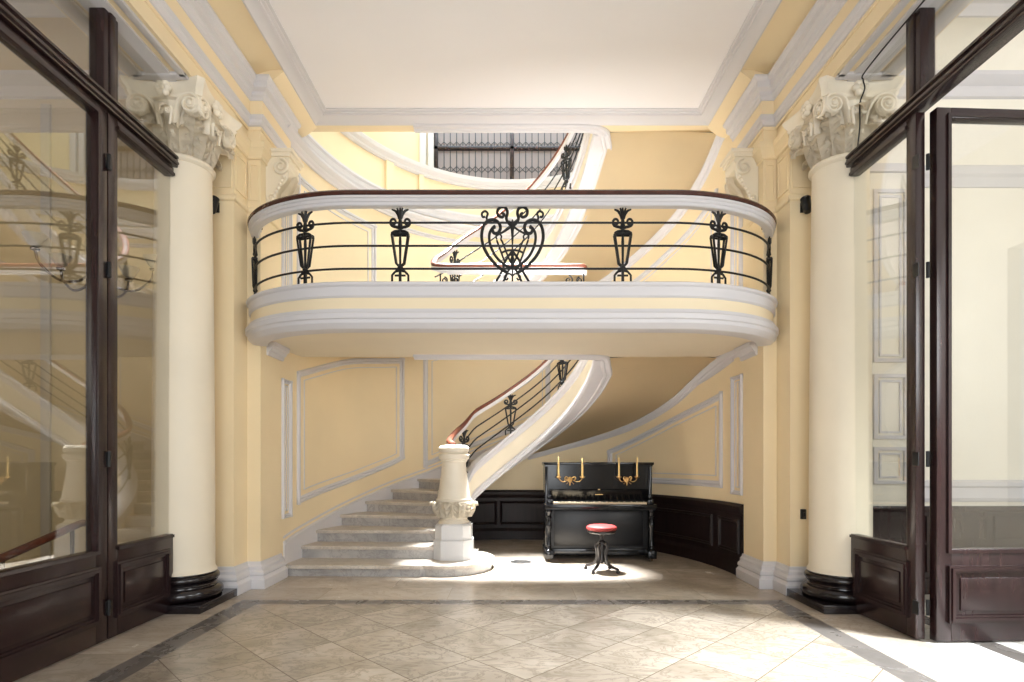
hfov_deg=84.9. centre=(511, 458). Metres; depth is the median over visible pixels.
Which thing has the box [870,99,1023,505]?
wall
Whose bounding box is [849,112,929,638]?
door
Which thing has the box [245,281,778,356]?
balcony
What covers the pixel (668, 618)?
floor
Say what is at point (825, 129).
column
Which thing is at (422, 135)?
trim
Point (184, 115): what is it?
column
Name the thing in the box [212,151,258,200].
trim
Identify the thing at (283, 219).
trim
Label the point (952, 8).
trim
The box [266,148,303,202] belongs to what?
corbel
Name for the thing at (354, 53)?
ceiling
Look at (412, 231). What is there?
trim
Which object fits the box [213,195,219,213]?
spotlight
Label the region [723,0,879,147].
trim
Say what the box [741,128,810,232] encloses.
trim
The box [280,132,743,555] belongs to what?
wall
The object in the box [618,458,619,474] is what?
candle
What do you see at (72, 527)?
stair handrail
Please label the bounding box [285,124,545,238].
trim
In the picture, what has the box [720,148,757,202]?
corbel
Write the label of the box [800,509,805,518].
wall switch
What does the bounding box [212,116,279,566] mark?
pilaster
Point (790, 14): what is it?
trim
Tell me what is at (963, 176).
trim
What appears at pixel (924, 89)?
door frame
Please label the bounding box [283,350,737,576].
staircase
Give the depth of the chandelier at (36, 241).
4.67 m
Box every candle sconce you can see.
[557,475,584,483]
[617,475,638,485]
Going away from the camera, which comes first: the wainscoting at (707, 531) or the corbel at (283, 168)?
the corbel at (283, 168)
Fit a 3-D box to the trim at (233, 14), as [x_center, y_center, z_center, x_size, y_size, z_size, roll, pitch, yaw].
[-2.565,-4.045,2.180,0.380,0.250,9.360,0,0,0]
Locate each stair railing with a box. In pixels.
[431,133,583,280]
[446,360,578,472]
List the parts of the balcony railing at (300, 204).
rod, rod, rod, rail moulding, handrail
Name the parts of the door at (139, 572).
kick panel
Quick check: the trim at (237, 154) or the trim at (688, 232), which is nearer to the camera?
the trim at (237, 154)
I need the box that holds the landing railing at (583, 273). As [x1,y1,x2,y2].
[440,263,587,280]
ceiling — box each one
[0,0,126,98]
[269,0,754,107]
[897,0,1023,98]
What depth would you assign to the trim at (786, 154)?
5.82 m
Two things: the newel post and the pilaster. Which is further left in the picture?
the pilaster
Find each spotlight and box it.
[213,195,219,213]
[800,195,810,213]
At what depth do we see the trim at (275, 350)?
6.16 m
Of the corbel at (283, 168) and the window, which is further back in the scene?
the window
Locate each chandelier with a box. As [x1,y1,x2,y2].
[21,230,85,291]
[117,254,156,297]
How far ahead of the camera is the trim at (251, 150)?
5.81 m
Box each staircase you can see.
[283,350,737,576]
[413,124,724,280]
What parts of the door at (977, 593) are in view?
kick panel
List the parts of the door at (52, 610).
kick panel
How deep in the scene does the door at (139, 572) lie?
4.25 m
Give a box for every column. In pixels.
[118,75,241,613]
[782,75,905,613]
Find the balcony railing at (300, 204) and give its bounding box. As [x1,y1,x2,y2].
[247,190,776,293]
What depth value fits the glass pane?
5.62 m
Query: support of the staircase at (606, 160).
on the balcony
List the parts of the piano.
panel, leg, lid, panel, panel, rail, panel, leg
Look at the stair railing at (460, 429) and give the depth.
8.01 m
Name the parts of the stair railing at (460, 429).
handrail, rail moulding, rod, rod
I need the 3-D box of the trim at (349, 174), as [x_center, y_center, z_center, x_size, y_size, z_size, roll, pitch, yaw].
[-0.877,-3.980,8.317,4.977,0.140,1.763,0,0,-28]
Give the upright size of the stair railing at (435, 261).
3.087 m
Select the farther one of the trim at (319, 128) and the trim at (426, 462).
the trim at (426, 462)
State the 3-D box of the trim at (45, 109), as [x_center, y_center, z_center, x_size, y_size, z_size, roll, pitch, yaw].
[-4.960,-1.100,5.605,3.280,4.900,0.030,0,0,0]
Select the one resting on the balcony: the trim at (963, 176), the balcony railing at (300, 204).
the balcony railing at (300, 204)
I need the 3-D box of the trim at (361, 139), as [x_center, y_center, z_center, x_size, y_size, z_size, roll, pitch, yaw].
[0.000,-4.595,7.935,5.340,0.150,3.070,0,0,0]
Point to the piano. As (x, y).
(573, 501)
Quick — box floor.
[13,539,1023,681]
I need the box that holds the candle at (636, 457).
[636,457,637,474]
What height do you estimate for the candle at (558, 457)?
0.249 m
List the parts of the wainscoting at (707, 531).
panel moulding, panel moulding, panel moulding, panel moulding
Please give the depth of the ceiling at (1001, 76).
5.53 m
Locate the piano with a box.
[542,462,656,561]
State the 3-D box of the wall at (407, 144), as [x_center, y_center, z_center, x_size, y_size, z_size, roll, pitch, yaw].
[0.000,-5.850,7.725,6.400,3.000,4.450,0,0,0]
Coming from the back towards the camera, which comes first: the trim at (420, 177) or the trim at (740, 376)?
the trim at (420, 177)
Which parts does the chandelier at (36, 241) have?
lamp shade, arm, lamp shade, arm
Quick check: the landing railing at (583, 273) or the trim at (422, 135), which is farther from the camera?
the trim at (422, 135)
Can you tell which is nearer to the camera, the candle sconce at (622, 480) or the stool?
the stool
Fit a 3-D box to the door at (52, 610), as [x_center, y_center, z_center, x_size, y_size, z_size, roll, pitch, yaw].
[-3.030,-0.619,3.495,0.126,3.913,1.300,0,0,0]
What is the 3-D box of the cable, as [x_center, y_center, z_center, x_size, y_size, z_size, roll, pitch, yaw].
[2.962,-2.978,4.064,0.048,0.617,1.729,0,0,3]
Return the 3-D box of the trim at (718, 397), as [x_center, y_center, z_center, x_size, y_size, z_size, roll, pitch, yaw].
[2.148,-0.240,7.960,0.247,1.200,2.258,0,0,-29]
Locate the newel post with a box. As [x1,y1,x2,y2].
[429,445,477,560]
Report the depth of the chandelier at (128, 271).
5.22 m
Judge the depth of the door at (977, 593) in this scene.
4.10 m
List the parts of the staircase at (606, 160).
soffit edge moulding, string moulding, string moulding, soffit moulding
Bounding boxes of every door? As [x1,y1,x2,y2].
[0,20,106,681]
[105,112,174,638]
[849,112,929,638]
[930,107,1023,641]
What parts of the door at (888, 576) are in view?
kick panel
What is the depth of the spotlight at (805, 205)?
5.51 m
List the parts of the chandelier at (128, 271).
arm, lamp shade, arm, lamp shade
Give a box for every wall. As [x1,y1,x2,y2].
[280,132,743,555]
[363,132,427,164]
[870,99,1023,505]
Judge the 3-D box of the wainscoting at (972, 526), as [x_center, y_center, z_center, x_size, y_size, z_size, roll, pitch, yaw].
[5.160,0.910,5.595,3.680,0.880,0.050,0,0,0]
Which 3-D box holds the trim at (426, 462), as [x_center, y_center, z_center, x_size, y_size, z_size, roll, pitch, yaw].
[-0.412,-1.155,9.279,2.110,2.591,0.284,0,0,-11]
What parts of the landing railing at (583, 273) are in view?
rail moulding, handrail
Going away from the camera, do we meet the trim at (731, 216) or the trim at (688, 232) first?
the trim at (731, 216)
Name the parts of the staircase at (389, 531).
soffit edge moulding, string moulding, string moulding, soffit moulding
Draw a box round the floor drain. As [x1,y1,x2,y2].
[509,560,531,563]
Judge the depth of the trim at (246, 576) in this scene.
5.81 m
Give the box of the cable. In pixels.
[857,0,924,145]
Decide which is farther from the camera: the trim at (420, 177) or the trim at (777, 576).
the trim at (420, 177)
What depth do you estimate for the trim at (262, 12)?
6.62 m
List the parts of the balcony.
moulding, moulding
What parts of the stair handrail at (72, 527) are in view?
post, post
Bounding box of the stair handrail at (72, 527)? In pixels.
[0,519,85,568]
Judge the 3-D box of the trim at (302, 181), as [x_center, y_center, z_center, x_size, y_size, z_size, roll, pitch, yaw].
[-2.367,-2.745,7.608,0.144,1.490,1.652,0,0,21]
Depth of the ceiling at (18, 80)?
5.52 m
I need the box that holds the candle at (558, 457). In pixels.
[558,457,559,474]
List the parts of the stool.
leg, leg, seat, leg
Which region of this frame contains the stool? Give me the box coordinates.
[584,524,619,574]
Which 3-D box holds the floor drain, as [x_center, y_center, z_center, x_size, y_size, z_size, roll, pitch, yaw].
[0.115,1.345,7.330,0.300,0.007,0.300,0,0,0]
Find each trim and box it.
[40,104,50,560]
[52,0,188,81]
[144,0,300,147]
[207,0,316,136]
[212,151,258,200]
[213,128,282,232]
[217,553,287,595]
[242,0,781,125]
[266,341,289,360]
[281,215,292,286]
[281,378,292,518]
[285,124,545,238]
[297,173,376,283]
[297,357,404,504]
[302,134,553,226]
[312,126,711,131]
[340,132,571,189]
[385,160,393,189]
[396,224,532,247]
[418,174,423,189]
[420,133,433,166]
[423,360,549,467]
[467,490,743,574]
[607,391,722,487]
[633,188,717,282]
[707,0,816,137]
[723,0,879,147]
[730,215,742,286]
[730,374,742,495]
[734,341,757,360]
[736,553,806,595]
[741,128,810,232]
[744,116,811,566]
[765,151,811,200]
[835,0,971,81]
[870,163,905,483]
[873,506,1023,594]
[925,165,1023,501]
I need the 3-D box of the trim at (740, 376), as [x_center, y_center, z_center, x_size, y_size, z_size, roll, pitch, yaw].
[2.635,-0.280,6.562,0.043,1.400,0.283,0,0,-3]
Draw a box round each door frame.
[0,0,178,167]
[845,0,1023,167]
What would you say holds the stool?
on the floor
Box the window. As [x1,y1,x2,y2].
[434,133,583,178]
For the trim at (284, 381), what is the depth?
6.53 m
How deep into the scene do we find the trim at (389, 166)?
8.50 m
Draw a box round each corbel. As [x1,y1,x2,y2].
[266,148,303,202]
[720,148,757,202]
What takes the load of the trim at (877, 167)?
attached to the wall at (988, 223)
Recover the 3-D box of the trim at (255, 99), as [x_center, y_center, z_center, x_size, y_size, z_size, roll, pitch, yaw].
[-2.627,-3.695,2.050,0.285,0.490,9.100,0,0,0]
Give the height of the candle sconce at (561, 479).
0.148 m

